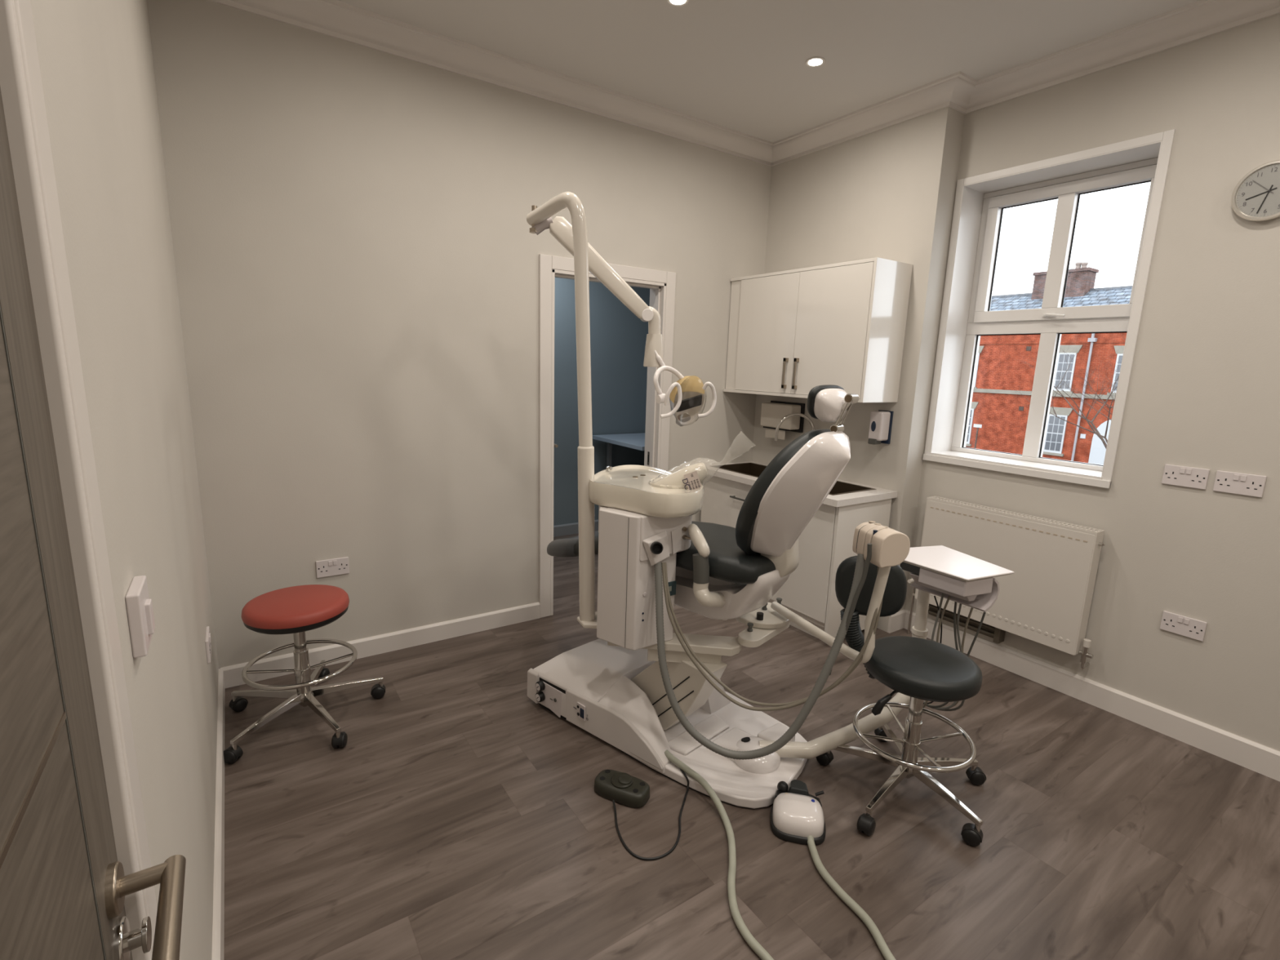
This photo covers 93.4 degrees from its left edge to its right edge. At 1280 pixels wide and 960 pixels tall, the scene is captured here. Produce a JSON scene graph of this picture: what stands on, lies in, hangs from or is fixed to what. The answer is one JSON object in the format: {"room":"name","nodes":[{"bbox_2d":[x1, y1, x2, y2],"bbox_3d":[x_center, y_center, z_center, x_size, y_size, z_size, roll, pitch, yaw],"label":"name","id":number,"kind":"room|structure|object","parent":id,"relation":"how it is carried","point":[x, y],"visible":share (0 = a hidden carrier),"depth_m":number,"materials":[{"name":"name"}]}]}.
{"room":"dental clinic","nodes":[
{"label":"dental clinic","id":0,"kind":"room"},
{"bbox_2d":[30,0,218,959],"bbox_3d":[-0.649,-0.091,0.592,0.120,3.000,4.700,-5,13,-34],"label":"wall","id":1,"kind":"structure","parent":0,"point":[95,56],"depth_m":1.15,"materials":[{"name":"paint"}]},
{"bbox_2d":[0,0,157,959],"bbox_3d":[-0.365,0.414,0.343,0.036,2.120,0.955,-5,13,-34],"label":"trim","id":2,"kind":"structure","parent":1,"relation":"attached to","point":[20,79],"depth_m":0.60,"materials":[{"name":"white wood"}]},
{"bbox_2d":[0,87,186,959],"bbox_3d":[-0.357,0.452,0.356,0.108,2.029,0.779,-5,13,-34],"label":"door","id":3,"kind":"structure","parent":1,"relation":"in","point":[64,885],"depth_m":0.51,"materials":[{"name":"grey wood"}]},
{"bbox_2d":[124,575,155,657],"bbox_3d":[-0.736,0.200,0.892,0.022,0.094,0.094,-5,13,-34],"label":"light switch","id":4,"kind":"object","parent":1,"relation":"attached to","point":[140,611],"visible":1,"depth_m":0.86,"materials":[{"name":"white plastic"}]},
{"bbox_2d":[144,599,155,635],"bbox_3d":[-0.733,0.204,0.900,0.008,0.048,0.026,-5,13,-34],"label":"rocker switch","id":5,"kind":"object","parent":4,"relation":"attached to","point":[148,611],"depth_m":0.89,"materials":[{"name":"white plastic"}]},
{"bbox_2d":[204,626,211,663],"bbox_3d":[-1.591,0.606,2.224,0.014,0.086,0.146,-5,13,-34],"label":"double socket","id":6,"kind":"object","parent":1,"relation":"attached to","point":[207,640],"visible":1,"depth_m":2.18,"materials":[{"name":"white plastic"}]},
{"bbox_2d":[212,668,225,959],"bbox_3d":[-1.304,1.121,1.869,0.016,0.100,2.315,-5,13,-34],"label":"baseboard","id":7,"kind":"structure","parent":1,"relation":"attached to","point":[218,927],"depth_m":1.84,"materials":[{"name":"white"}]},
{"bbox_2d":[146,0,771,667],"bbox_3d":[-0.329,-0.666,3.657,4.092,3.000,0.120,-5,13,-34],"label":"wall","id":8,"kind":"structure","parent":0,"point":[356,253],"depth_m":2.95,"materials":[{"name":"paint"}]},
{"bbox_2d":[315,556,349,577],"bbox_3d":[-1.523,0.434,2.989,0.146,0.086,0.014,-5,13,-34],"label":"double socket","id":9,"kind":"object","parent":8,"relation":"attached to","point":[335,566],"visible":1,"depth_m":2.98,"materials":[{"name":"white plastic"}]},
{"bbox_2d":[218,601,540,688],"bbox_3d":[-1.283,0.859,3.244,1.612,0.100,0.016,-5,13,-34],"label":"baseboard","id":10,"kind":"structure","parent":8,"relation":"attached to","point":[402,639],"depth_m":3.21,"materials":[{"name":"white wood"}]},
{"bbox_2d":[207,0,773,166],"bbox_3d":[0.828,-1.650,1.274,3.332,0.100,4.700,-5,13,-34],"label":"trim","id":11,"kind":"structure","parent":8,"relation":"attached to","point":[335,19],"depth_m":2.95,"materials":[{"name":"white paint"}]},
{"bbox_2d":[538,253,675,617],"bbox_3d":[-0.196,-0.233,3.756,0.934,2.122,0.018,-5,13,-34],"label":"trim","id":12,"kind":"structure","parent":8,"relation":"attached to","point":[547,263],"depth_m":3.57,"materials":[{"name":"white wood"}]},
{"bbox_2d":[647,451,649,465],"bbox_3d":[0.058,-0.146,4.068,0.002,0.090,0.025,-5,13,-34],"label":"strike plate","id":13,"kind":"object","parent":8,"relation":"attached to","point":[648,452],"visible":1,"depth_m":4.07,"materials":[{"name":"silver metal"}]},
{"bbox_2d":[553,277,649,525],"bbox_3d":[-0.901,-0.960,5.099,4.000,3.000,0.100,-5,13,-34],"label":"wall","id":14,"kind":"structure","parent":0,"point":[619,375],"depth_m":5.43,"materials":[{"name":"blue paint"}]},
{"bbox_2d":[553,520,598,537],"bbox_3d":[-1.081,0.490,5.213,3.600,0.100,0.016,-5,13,-34],"label":"baseboard","id":15,"kind":"structure","parent":14,"relation":"attached to","point":[570,528],"depth_m":5.49,"materials":[{"name":"grey"}]},
{"bbox_2d":[223,530,1279,959],"bbox_3d":[0.074,1.030,3.113,4.092,0.100,7.800,-5,13,-34],"label":"floor","id":16,"kind":"structure","parent":0,"point":[459,816],"depth_m":2.03,"materials":[{"name":"laminate"}]},
{"bbox_2d":[223,584,386,764],"bbox_3d":[-1.425,0.760,2.569,0.626,0.540,0.668,-5,13,-34],"label":"stool","id":17,"kind":"object","parent":16,"relation":"on","point":[295,610],"visible":1,"depth_m":2.50,"materials":[{"name":"red leather"}]},
{"bbox_2d":[223,745,243,758],"bbox_3d":[-1.560,1.038,2.304,0.062,0.036,0.034,3,11,8],"label":"caster","id":18,"kind":"object","parent":17,"relation":"attached to","point":[233,751],"depth_m":2.29,"materials":[{"name":"black plastic"}]},
{"bbox_2d":[229,696,248,709],"bbox_3d":[-1.756,0.969,2.635,0.034,0.036,0.062,9,13,32],"label":"caster","id":19,"kind":"object","parent":17,"relation":"attached to","point":[237,702],"depth_m":2.62,"materials":[{"name":"black plastic"}]},
{"bbox_2d":[318,667,328,678],"bbox_3d":[-1.530,0.925,2.901,0.034,0.036,0.062,3,11,6],"label":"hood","id":20,"kind":"object","parent":17,"relation":"attached to","point":[324,672],"depth_m":2.89,"materials":[{"name":"black plastic"}]},
{"bbox_2d":[333,731,345,746],"bbox_3d":[-1.202,1.030,2.410,0.034,0.036,0.062,-1,11,-13],"label":"hood","id":21,"kind":"object","parent":17,"relation":"attached to","point":[339,738],"depth_m":2.39,"materials":[{"name":"black plastic"}]},
{"bbox_2d":[370,683,386,695],"bbox_3d":[-1.204,0.960,2.772,0.062,0.036,0.034,-2,12,-20],"label":"hood","id":22,"kind":"object","parent":17,"relation":"attached to","point":[379,689],"depth_m":2.76,"materials":[{"name":"black plastic"}]},
{"bbox_2d":[592,432,644,466],"bbox_3d":[0.210,0.067,5.496,1.040,0.905,0.810,-5,13,-34],"label":"table","id":23,"kind":"object","parent":16,"relation":"on","point":[634,441],"depth_m":5.30,"materials":[{"name":"blue laminate"}]},
{"bbox_2d":[592,432,644,450],"bbox_3d":[0.223,-0.360,5.414,1.040,0.035,0.810,-5,13,-34],"label":"countertop","id":24,"kind":"structure","parent":23,"relation":"on","point":[634,441],"depth_m":5.24,"materials":[{"name":"blue laminate"}]},
{"bbox_2d":[594,768,688,860],"bbox_3d":[0.050,1.129,2.130,0.332,0.073,0.420,-3,12,-24],"label":"switch","id":25,"kind":"object","parent":16,"relation":"on","point":[621,788],"visible":0.94,"depth_m":2.16,"materials":[{"name":"black plastic"}]},
{"bbox_2d":[526,191,1014,808],"bbox_3d":[0.419,0.023,2.445,2.066,2.149,1.004,6,12,21],"label":"dental chair","id":26,"kind":"object","parent":16,"relation":"on","point":[646,689],"visible":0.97,"depth_m":2.31,"materials":[{"name":"white plastic"}]},
{"bbox_2d":[526,191,592,447],"bbox_3d":[-0.334,-0.593,2.358,0.372,0.956,0.112,12,14,41],"label":"lamp arm","id":27,"kind":"object","parent":26,"relation":"attached to","point":[540,218],"depth_m":2.26,"materials":[{"name":"beige metal"}]},
{"bbox_2d":[579,707,583,718],"bbox_3d":[-0.243,0.981,2.536,0.008,0.040,0.024,-9,15,-44],"label":"switch","id":28,"kind":"object","parent":26,"relation":"attached to","point":[581,709],"depth_m":2.53,"materials":[{"name":"black plastic"}]},
{"bbox_2d":[589,464,704,518],"bbox_3d":[0.002,0.039,2.426,0.418,0.091,0.625,-5,13,-34],"label":"basin","id":29,"kind":"object","parent":26,"relation":"in","point":[622,491],"depth_m":2.26,"materials":[{"name":"beige ceramic"}]},
{"bbox_2d":[643,306,663,367],"bbox_3d":[0.051,-0.617,2.598,0.100,0.253,0.080,-5,13,-34],"label":"lamp arm","id":30,"kind":"object","parent":26,"relation":"attached to","point":[653,356],"depth_m":2.58,"materials":[{"name":"beige plastic"}]},
{"bbox_2d":[650,541,662,554],"bbox_3d":[0.061,0.247,2.194,0.047,0.047,0.024,-1,11,-13],"label":"socket","id":31,"kind":"object","parent":26,"relation":"attached to","point":[656,547],"depth_m":2.20,"materials":[{"name":"black plastic"}]},
{"bbox_2d":[573,520,775,584],"bbox_3d":[0.081,0.319,2.733,0.456,0.290,1.299,-9,15,-44],"label":"seat cushion","id":32,"kind":"object","parent":26,"relation":"on","point":[725,562],"depth_m":2.24,"materials":[{"name":"black leather"}]},
{"bbox_2d":[682,534,690,539],"bbox_3d":[0.186,0.220,2.281,0.052,0.017,0.018,9,13,33],"label":"water tap","id":33,"kind":"object","parent":26,"relation":"on","point":[684,536],"depth_m":2.29,"materials":[{"name":"silver metal"}]},
{"bbox_2d":[660,376,716,426],"bbox_3d":[0.178,-0.347,2.665,0.286,0.231,0.169,-5,13,-34],"label":"lamp","id":34,"kind":"object","parent":26,"relation":"attached to","point":[686,397],"depth_m":2.68,"materials":[{"name":"white plastic"}]},
{"bbox_2d":[650,432,753,489],"bbox_3d":[0.237,-0.056,2.346,0.417,0.279,0.128,2,11,0],"label":"cover","id":35,"kind":"object","parent":26,"relation":"in","point":[691,477],"visible":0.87,"depth_m":2.32,"materials":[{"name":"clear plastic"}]},
{"bbox_2d":[682,478,690,489],"bbox_3d":[0.178,0.018,2.296,0.036,0.051,0.001,2,11,0],"label":"print","id":36,"kind":"object","parent":35,"relation":"attached to","point":[686,482],"depth_m":2.30,"materials":[{"name":"purple"}]},
{"bbox_2d":[735,429,830,555],"bbox_3d":[0.551,0.056,2.207,0.470,0.505,0.330,-5,13,-34],"label":"cushion","id":37,"kind":"object","parent":26,"relation":"on","point":[772,517],"depth_m":2.04,"materials":[{"name":"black plastic"}]},
{"bbox_2d":[807,384,844,418],"bbox_3d":[0.626,-0.267,2.061,0.211,0.118,0.063,-9,15,-44],"label":"cushion","id":38,"kind":"object","parent":26,"relation":"on","point":[815,409],"depth_m":1.99,"materials":[{"name":"black plastic"}]},
{"bbox_2d":[903,545,1014,581],"bbox_3d":[1.237,0.333,2.448,0.343,0.008,0.392,-2,11,-19],"label":"tray","id":39,"kind":"object","parent":26,"relation":"on","point":[941,561],"depth_m":2.40,"materials":[{"name":"white plastic"}]},
{"bbox_2d":[664,749,896,959],"bbox_3d":[0.464,1.180,1.893,0.488,0.088,1.082,-1,11,-15],"label":"foot pedal","id":40,"kind":"object","parent":16,"relation":"on","point":[797,815],"visible":1,"depth_m":2.00,"materials":[{"name":"white plastic"},{"name":"black plastic"},{"name":"grey rubber"}]},
{"bbox_2d":[700,474,891,637],"bbox_3d":[0.927,0.427,3.938,0.513,0.828,1.163,-5,13,-34],"label":"base cabinet","id":41,"kind":"object","parent":16,"relation":"on","point":[826,541],"visible":0.24,"depth_m":3.46,"materials":[{"name":"white"}]},
{"bbox_2d":[706,461,897,506],"bbox_3d":[0.943,0.002,3.856,0.544,0.036,1.202,-5,13,-34],"label":"countertop","id":42,"kind":"structure","parent":41,"relation":"on","point":[878,494],"depth_m":3.49,"materials":[{"name":"laminate"}]},
{"bbox_2d":[711,462,766,477],"bbox_3d":[0.780,0.014,4.127,0.392,0.175,0.482,-5,13,-34],"label":"sink","id":43,"kind":"object","parent":42,"relation":"in","point":[753,469],"visible":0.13,"depth_m":4.33,"materials":[{"name":"brown metal"}]},
{"bbox_2d":[774,413,815,440],"bbox_3d":[1.032,-0.237,3.950,0.306,0.405,0.086,3,11,5],"label":"tap","id":44,"kind":"object","parent":42,"relation":"on","point":[788,415],"visible":0.45,"depth_m":3.90,"materials":[{"name":"silver metal"}]},
{"bbox_2d":[828,480,875,495],"bbox_3d":[1.103,0.114,3.656,0.392,0.175,0.462,-5,13,-34],"label":"sink","id":45,"kind":"object","parent":42,"relation":"in","point":[840,487],"visible":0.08,"depth_m":3.70,"materials":[{"name":"brown metal"}]},
{"bbox_2d":[815,555,986,846],"bbox_3d":[0.999,0.739,2.177,0.653,0.880,0.605,-5,13,-34],"label":"stool","id":46,"kind":"object","parent":16,"relation":"on","point":[922,669],"visible":0.83,"depth_m":2.18,"materials":[{"name":"black leather"}]},
{"bbox_2d":[825,751,833,762],"bbox_3d":[0.737,1.093,2.404,0.062,0.036,0.034,11,14,41],"label":"hood","id":47,"kind":"object","parent":46,"relation":"attached to","point":[828,755],"depth_m":2.38,"materials":[{"name":"black plastic"}]},
{"bbox_2d":[857,813,874,833],"bbox_3d":[0.771,1.162,2.050,0.034,0.036,0.062,11,14,41],"label":"hood","id":48,"kind":"object","parent":46,"relation":"attached to","point":[865,822],"depth_m":2.03,"materials":[{"name":"black plastic"}]},
{"bbox_2d":[874,727,883,736],"bbox_3d":[1.038,1.071,2.571,0.062,0.036,0.034,0,11,-10],"label":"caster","id":49,"kind":"object","parent":46,"relation":"attached to","point":[878,731],"depth_m":2.56,"materials":[{"name":"black plastic"}]},
{"bbox_2d":[960,822,982,842],"bbox_3d":[1.115,1.179,2.020,0.062,0.036,0.034,10,13,35],"label":"hood","id":50,"kind":"object","parent":46,"relation":"attached to","point":[971,833],"depth_m":2.01,"materials":[{"name":"black plastic"}]},
{"bbox_2d":[965,766,986,780],"bbox_3d":[1.295,1.127,2.319,0.062,0.036,0.034,2,11,3],"label":"hood","id":51,"kind":"object","parent":46,"relation":"attached to","point":[973,773],"depth_m":2.30,"materials":[{"name":"black plastic"}]},
{"bbox_2d":[337,0,1199,142],"bbox_3d":[0.213,-2.018,2.560,4.192,0.100,7.800,-5,13,-34],"label":"ceiling","id":52,"kind":"structure","parent":0,"point":[739,65],"depth_m":2.72,"materials":[{"name":"white paint"}]},
{"bbox_2d":[666,0,689,6],"bbox_3d":[0.154,-1.942,2.436,0.094,0.005,0.094,-5,13,-34],"label":"recessed light","id":53,"kind":"object","parent":52,"relation":"in","point":[673,2],"visible":1,"depth_m":2.45,"materials":[{"name":"white"}]},
{"bbox_2d":[804,56,825,66],"bbox_3d":[0.842,-2.008,2.895,0.094,0.005,0.094,-5,13,-34],"label":"recessed light","id":54,"kind":"object","parent":52,"relation":"in","point":[816,61],"visible":1,"depth_m":2.89,"materials":[{"name":"white"}]},
{"bbox_2d":[751,106,964,631],"bbox_3d":[1.266,-0.664,3.916,0.160,3.000,1.240,-5,13,-34],"label":"wall","id":55,"kind":"structure","parent":0,"point":[888,193],"depth_m":3.50,"materials":[{"name":"paint"}]},
{"bbox_2d":[760,400,804,439],"bbox_3d":[0.972,-0.410,4.144,0.114,0.251,0.300,-5,13,-34],"label":"paper towel dispenser","id":56,"kind":"object","parent":55,"relation":"attached to","point":[771,413],"visible":0.99,"depth_m":4.09,"materials":[{"name":"beige plastic"}]},
{"bbox_2d":[723,257,912,402],"bbox_3d":[1.035,-0.904,3.764,0.348,0.757,1.134,-5,13,-34],"label":"upper cabinet","id":57,"kind":"object","parent":55,"relation":"attached to","point":[793,332],"visible":0.99,"depth_m":3.48,"materials":[{"name":"white"}]},
{"bbox_2d":[867,409,893,444],"bbox_3d":[1.399,-0.308,3.523,0.107,0.194,0.092,-5,13,-34],"label":"soap dispenser","id":58,"kind":"object","parent":55,"relation":"attached to","point":[881,421],"visible":1,"depth_m":3.50,"materials":[{"name":"white plastic"}]},
{"bbox_2d":[887,608,905,633],"bbox_3d":[1.570,0.861,3.677,0.160,0.115,0.016,-5,13,-34],"label":"baseboard","id":59,"kind":"structure","parent":55,"relation":"attached to","point":[896,621],"depth_m":3.66,"materials":[{"name":"white"}]},
{"bbox_2d":[905,13,1279,751],"bbox_3d":[2.430,-0.384,2.644,0.320,3.000,4.700,-5,13,-34],"label":"wall","id":60,"kind":"structure","parent":0,"point":[1203,392],"depth_m":2.54,"materials":[{"name":"paint"}]},
{"bbox_2d":[928,604,1005,644],"bbox_3d":[1.816,0.789,3.381,0.064,0.090,0.418,-5,13,-34],"label":"pipe","id":61,"kind":"object","parent":60,"relation":"attached to","point":[998,635],"visible":0.61,"depth_m":3.33,"materials":[{"name":"brown"}]},
{"bbox_2d":[914,495,1105,655],"bbox_3d":[1.893,0.468,3.166,0.088,0.611,0.849,-5,13,-34],"label":"radiator","id":62,"kind":"object","parent":60,"relation":"attached to","point":[1046,601],"visible":0.92,"depth_m":3.02,"materials":[{"name":"white metal"}]},
{"bbox_2d":[906,577,915,634],"bbox_3d":[1.615,0.718,3.581,0.082,0.434,0.057,-5,13,-34],"label":"valve","id":63,"kind":"object","parent":62,"relation":"attached to","point":[911,580],"visible":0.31,"depth_m":3.60,"materials":[{"name":"white metal"}]},
{"bbox_2d":[927,496,1103,534],"bbox_3d":[1.896,0.172,3.118,0.080,0.012,0.819,-5,13,-34],"label":"grille","id":64,"kind":"object","parent":62,"relation":"attached to","point":[1073,529],"depth_m":3.06,"materials":[{"name":"white metal"}]},
{"bbox_2d":[1078,638,1093,668],"bbox_3d":[2.144,0.830,2.883,0.079,0.148,0.054,-5,13,-34],"label":"radiator valve","id":65,"kind":"object","parent":62,"relation":"attached to","point":[1084,653],"visible":1,"depth_m":2.86,"materials":[{"name":"silver metal"}]},
{"bbox_2d":[771,0,1279,166],"bbox_3d":[2.232,-1.784,2.210,0.266,0.100,4.700,-5,13,-34],"label":"trim","id":66,"kind":"structure","parent":60,"relation":"attached to","point":[959,91],"depth_m":2.85,"materials":[{"name":"white paint"}]},
{"bbox_2d":[929,140,1162,479],"bbox_3d":[2.039,-0.796,3.080,0.251,1.458,0.847,-5,13,-34],"label":"trim","id":67,"kind":"structure","parent":60,"relation":"attached to","point":[972,197],"depth_m":3.31,"materials":[{"name":"white paint"}]},
{"bbox_2d":[922,128,1175,488],"bbox_3d":[1.939,-0.788,3.014,0.022,1.524,0.915,-5,13,-34],"label":"trim","id":68,"kind":"structure","parent":60,"relation":"attached to","point":[1167,136],"depth_m":2.77,"materials":[{"name":"white plastic"}]},
{"bbox_2d":[951,157,1158,471],"bbox_3d":[2.119,-0.809,3.133,0.118,1.436,0.835,-5,13,-34],"label":"window","id":69,"kind":"structure","parent":60,"relation":"in","point":[1053,320],"depth_m":3.15,"materials":[{"name":"white plastic"}]},
{"bbox_2d":[903,609,1279,781],"bbox_3d":[2.591,1.153,2.318,0.016,0.115,3.460,-5,13,-34],"label":"baseboard","id":70,"kind":"structure","parent":60,"relation":"attached to","point":[1251,755],"depth_m":2.80,"materials":[{"name":"white wood"}]},
{"bbox_2d":[1160,610,1207,641],"bbox_3d":[2.349,0.631,2.608,0.014,0.086,0.146,-5,13,-34],"label":"double socket","id":71,"kind":"object","parent":60,"relation":"attached to","point":[1185,626],"visible":1,"depth_m":2.60,"materials":[{"name":"white plastic"}]},
{"bbox_2d":[1177,617,1183,622],"bbox_3d":[2.340,0.606,2.610,0.005,0.022,0.016,-5,13,-34],"label":"rocker switch","id":72,"kind":"object","parent":71,"relation":"attached to","point":[1180,620],"depth_m":2.61,"materials":[{"name":"white plastic"}]},
{"bbox_2d":[1183,618,1189,624],"bbox_3d":[2.352,0.610,2.592,0.005,0.022,0.016,-5,13,-34],"label":"rocker switch","id":73,"kind":"object","parent":71,"relation":"attached to","point":[1186,621],"depth_m":2.59,"materials":[{"name":"white plastic"}]},
{"bbox_2d":[1161,464,1209,489],"bbox_3d":[2.318,-0.014,2.563,0.014,0.086,0.146,-5,13,-34],"label":"double socket","id":74,"kind":"object","parent":60,"relation":"attached to","point":[1175,475],"visible":1,"depth_m":2.56,"materials":[{"name":"white plastic"}]},
{"bbox_2d":[1179,467,1185,473],"bbox_3d":[2.309,-0.039,2.564,0.005,0.022,0.016,-5,13,-34],"label":"rocker switch","id":75,"kind":"object","parent":74,"relation":"attached to","point":[1182,470],"depth_m":2.56,"materials":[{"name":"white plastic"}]},
{"bbox_2d":[1186,468,1191,474],"bbox_3d":[2.321,-0.035,2.547,0.005,0.022,0.016,-5,13,-34],"label":"rocker switch","id":76,"kind":"object","parent":74,"relation":"attached to","point":[1188,471],"depth_m":2.55,"materials":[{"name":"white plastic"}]},
{"bbox_2d":[1213,470,1266,497],"bbox_3d":[2.412,0.015,2.426,0.014,0.086,0.146,-5,13,-34],"label":"double socket","id":77,"kind":"object","parent":60,"relation":"attached to","point":[1245,484],"visible":1,"depth_m":2.42,"materials":[{"name":"white plastic"}]},
{"bbox_2d":[1233,474,1239,480],"bbox_3d":[2.403,-0.010,2.428,0.005,0.022,0.016,-5,13,-34],"label":"rocker switch","id":78,"kind":"object","parent":77,"relation":"attached to","point":[1236,477],"depth_m":2.43,"materials":[{"name":"white plastic"}]},
{"bbox_2d":[1240,475,1247,481],"bbox_3d":[2.415,-0.006,2.411,0.005,0.022,0.016,-5,13,-34],"label":"rocker switch","id":79,"kind":"object","parent":77,"relation":"attached to","point":[1242,477],"depth_m":2.41,"materials":[{"name":"white plastic"}]},
{"bbox_2d":[1231,160,1279,221],"bbox_3d":[2.389,-1.094,2.284,0.035,0.212,0.212,-5,13,-34],"label":"wall clock","id":80,"kind":"object","parent":60,"relation":"attached to","point":[1255,197],"visible":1,"depth_m":2.30,"materials":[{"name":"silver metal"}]},
{"label":"outside","id":81,"kind":"structure","parent":0,"visible":0},
{"bbox_3d":[29.969,-1.248,42.752,89.500,0.200,150.000,-5,13,-34],"label":"street","id":82,"kind":"object","parent":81,"visible":0},
{"bbox_2d":[973,423,982,448],"bbox_3d":[18.752,-1.578,33.788,0.090,3.099,0.440,-5,13,-34],"label":"street name sign","id":83,"kind":"object","parent":82,"relation":"on","point":[975,425],"visible":0.68,"depth_m":33.59,"materials":[{"name":"grey metal"}]},
{"bbox_2d":[965,262,1132,465],"bbox_3d":[26.101,-6.635,36.483,8.500,12.484,54.000,-5,13,-34],"label":"brick building","id":84,"kind":"structure","parent":82,"relation":"on","point":[995,406],"depth_m":34.70,"materials":[{"name":"brick"}]},
{"bbox_2d":[1018,406,1023,410],"bbox_3d":[22.310,-4.181,35.258,0.050,0.240,0.240,-5,13,-34],"label":"wall vent","id":85,"kind":"object","parent":84,"relation":"attached to","point":[1020,408],"depth_m":35.24,"materials":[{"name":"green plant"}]},
{"bbox_2d":[1026,346,1031,351],"bbox_3d":[22.372,-7.568,34.682,0.050,0.240,0.240,-5,13,-34],"label":"wall vent","id":86,"kind":"object","parent":84,"relation":"attached to","point":[1028,348],"depth_m":34.67,"materials":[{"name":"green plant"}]},
{"bbox_2d":[1075,262,1081,268],"bbox_3d":[25.888,-12.591,35.591,0.340,0.469,0.332,-5,13,-34],"label":"chimney pot","id":87,"kind":"object","parent":84,"relation":"on","point":[1078,264],"depth_m":35.47,"materials":[{"name":"white ceramic"}]},
{"bbox_2d":[1080,433,1085,438],"bbox_3d":[24.119,-2.385,32.801,0.050,0.240,0.240,-5,13,-34],"label":"wall vent","id":88,"kind":"object","parent":84,"relation":"attached to","point":[1082,435],"depth_m":32.79,"materials":[{"name":"grey plastic"}]},
{"bbox_2d":[1080,262,1088,267],"bbox_3d":[26.055,-12.522,35.350,0.340,0.435,0.332,-5,13,-34],"label":"chimney pot","id":89,"kind":"object","parent":84,"relation":"on","point":[1084,264],"depth_m":35.23,"materials":[{"name":"brown ceramic"}]},
{"bbox_2d":[1013,333,1124,448],"bbox_3d":[20.017,-3.484,24.121,10.760,10.591,5.592,12,15,42],"label":"bare tree","id":90,"kind":"object","parent":82,"relation":"on","point":[1096,432],"visible":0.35,"depth_m":25.24,"materials":[{"name":"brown plant"}]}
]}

